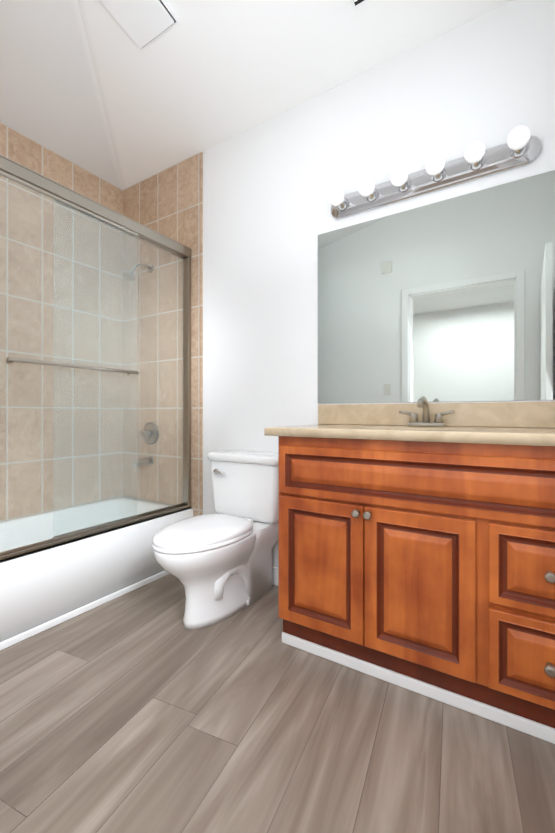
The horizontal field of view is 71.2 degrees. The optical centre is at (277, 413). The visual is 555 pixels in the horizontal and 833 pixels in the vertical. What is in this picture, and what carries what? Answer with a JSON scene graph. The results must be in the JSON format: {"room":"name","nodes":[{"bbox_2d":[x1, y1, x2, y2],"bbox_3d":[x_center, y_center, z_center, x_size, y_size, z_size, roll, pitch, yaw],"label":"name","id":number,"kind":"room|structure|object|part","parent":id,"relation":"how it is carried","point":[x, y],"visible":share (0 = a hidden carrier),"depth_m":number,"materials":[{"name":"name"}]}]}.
{"room":"bathroom","nodes":[
{"label":"bathroom","id":0,"kind":"room"},
{"bbox_2d":[0,0,512,189],"bbox_3d":[-0.530,-2.034,1.349,2.844,0.672,2.054,0,0,32],"label":"ceiling","id":1,"kind":"structure","parent":0,"point":[91,86],"depth_m":1.98,"materials":[{"name":"paint"}]},
{"bbox_2d":[99,0,178,49],"bbox_3d":[-0.636,-1.829,1.751,0.260,0.024,0.260,0,-11,32],"label":"fan","id":2,"kind":"object","parent":1,"relation":"attached to","point":[143,24],"visible":1,"depth_m":1.77,"materials":[{"name":"white plastic"}]},
{"bbox_2d":[350,0,369,9],"bbox_3d":[0.367,-1.766,1.515,0.236,0.020,0.236,0,-11,32],"label":"ceiling vent","id":3,"kind":"object","parent":1,"relation":"in","point":[356,4],"visible":1,"depth_m":1.65,"materials":[{"name":"white plastic"}]},
{"bbox_2d":[0,574,554,832],"bbox_3d":[-1.088,1.029,0.470,3.220,0.100,4.350,0,0,32],"label":"floor","id":4,"kind":"structure","parent":0,"point":[142,709],"depth_m":1.15,"materials":[{"name":"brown wood"}]},
{"bbox_2d":[0,496,192,641],"bbox_3d":[-1.270,0.805,2.115,0.742,0.350,1.506,0,0,32],"label":"bathtub","id":5,"kind":"object","parent":4,"relation":"on","point":[40,587],"visible":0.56,"depth_m":1.97,"materials":[{"name":"white ceramic"}]},
{"bbox_2d":[0,570,169,650],"bbox_3d":[-0.949,0.964,1.911,0.016,0.032,1.506,0,0,32],"label":"baseboard","id":6,"kind":"structure","parent":5,"relation":"attached to","point":[11,641],"depth_m":1.86,"materials":[{"name":"white paint"}]},
{"bbox_2d":[0,154,191,562],"bbox_3d":[-0.996,-0.229,1.942,0.062,1.714,1.505,0,0,32],"label":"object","id":7,"kind":"structure","parent":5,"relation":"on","point":[16,169],"depth_m":2.25,"materials":[{"name":"silver metal"}]},
{"bbox_2d":[0,170,184,555],"bbox_3d":[-0.916,-0.218,2.014,0.096,1.656,1.241,0,0,32],"label":"shower door frame","id":8,"kind":"structure","parent":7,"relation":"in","point":[9,360],"depth_m":1.93,"materials":[{"name":"silver metal"}]},
{"bbox_2d":[0,174,183,551],"bbox_3d":[-0.941,-0.219,2.030,0.032,1.658,1.241,0,0,32],"label":"shower door","id":9,"kind":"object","parent":8,"relation":"in","point":[83,362],"visible":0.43,"depth_m":1.98,"materials":[{"name":"clear glass"}]},
{"bbox_2d":[152,450,277,629],"bbox_3d":[-0.296,0.602,1.948,0.492,0.757,0.755,0,0,32],"label":"toilet","id":10,"kind":"object","parent":4,"relation":"on","point":[218,565],"visible":0.92,"depth_m":1.91,"materials":[{"name":"white ceramic"}]},
{"bbox_2d":[264,396,554,743],"bbox_3d":[0.568,0.454,1.534,1.153,1.052,0.530,0,0,32],"label":"bathroom vanity","id":11,"kind":"object","parent":4,"relation":"on","point":[416,547],"visible":0.98,"depth_m":1.32,"materials":[{"name":"brown wood"}]},
{"bbox_2d":[399,396,454,426],"bbox_3d":[0.622,-0.007,1.651,0.231,0.130,0.160,0,0,32],"label":"faucet","id":12,"kind":"object","parent":11,"relation":"on","point":[422,402],"depth_m":1.68,"materials":[{"name":"silver metal"}]},
{"bbox_3d":[0.533,0.549,1.262,0.612,0.396,0.033,0,0,32],"label":"knob","id":13,"kind":"part","parent":11,"relation":"part of","materials":[{"name":"silver metal"}]},
{"bbox_2d":[203,0,554,567],"bbox_3d":[0.046,-0.670,2.255,3.060,3.300,0.120,0,0,32],"label":"wall","id":14,"kind":"structure","parent":0,"point":[487,80],"depth_m":2.10,"materials":[{"name":"white paint"}]},
{"bbox_2d":[123,153,199,515],"bbox_3d":[-0.842,-0.359,2.744,0.797,2.680,0.008,0,0,32],"label":"wall tile","id":15,"kind":"structure","parent":14,"relation":"attached to","point":[166,202],"depth_m":2.71,"materials":[{"name":"beige tile"}]},
{"bbox_2d":[123,263,153,280],"bbox_3d":[-0.967,-0.984,2.687,0.080,0.171,0.224,0,0,32],"label":"shower head","id":16,"kind":"object","parent":15,"relation":"attached to","point":[149,267],"depth_m":2.65},
{"bbox_2d":[133,456,153,467],"bbox_3d":[-0.947,0.339,2.719,0.064,0.077,0.148,0,0,32],"label":"tub spout","id":17,"kind":"object","parent":15,"relation":"attached to","point":[144,460],"depth_m":2.71,"materials":[{"name":"silver metal"}]},
{"bbox_2d":[140,422,158,444],"bbox_3d":[-0.929,0.145,2.747,0.170,0.170,0.083,0,0,32],"label":"shower valve","id":18,"kind":"object","parent":15,"relation":"attached to","point":[151,438],"depth_m":2.75,"materials":[{"name":"silver metal"}]},
{"bbox_2d":[200,152,202,514],"bbox_3d":[-0.496,-0.360,2.524,0.024,2.680,0.009,0,0,32],"label":"trim","id":19,"kind":"structure","parent":14,"relation":"attached to","point":[201,333],"depth_m":2.52,"materials":[{"name":"beige tile"}]},
{"bbox_2d":[272,566,277,585],"bbox_3d":[-0.127,0.930,2.285,0.896,0.100,0.014,0,0,32],"label":"baseboard","id":20,"kind":"structure","parent":14,"relation":"attached to","point":[274,575],"depth_m":2.19,"materials":[{"name":"white paint"}]},
{"bbox_2d":[329,126,541,219],"bbox_3d":[0.628,-1.060,1.727,0.910,0.112,0.148,0,0,32],"label":"sconce","id":21,"kind":"object","parent":14,"relation":"attached to","point":[522,147],"visible":1,"depth_m":1.70,"materials":[{"name":"silver metal"}]},
{"bbox_2d":[318,170,554,402],"bbox_3d":[0.706,-0.502,1.761,1.160,0.900,0.006,0,0,32],"label":"mirror","id":22,"kind":"object","parent":14,"relation":"attached to","point":[450,299],"visible":1,"depth_m":1.73,"materials":[{"name":"silver mirror"}]},
{"bbox_2d":[318,402,554,427],"bbox_3d":[0.704,0.007,1.750,1.152,0.104,0.020,0,0,32],"label":"backsplash","id":23,"kind":"structure","parent":14,"relation":"attached to","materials":[{"name":"stone"}]},
{"bbox_3d":[-1.774,-0.670,2.139,0.112,3.300,2.030,0,0,32],"label":"wall","id":24,"kind":"structure","parent":0,"visible":0},
{"bbox_2d":[0,122,122,520],"bbox_3d":[-1.591,-0.360,2.315,0.008,2.680,1.520,0,0,32],"label":"wall tile","id":25,"kind":"structure","parent":24,"relation":"attached to","point":[21,149],"depth_m":2.52,"materials":[{"name":"beige tile"}]}
]}

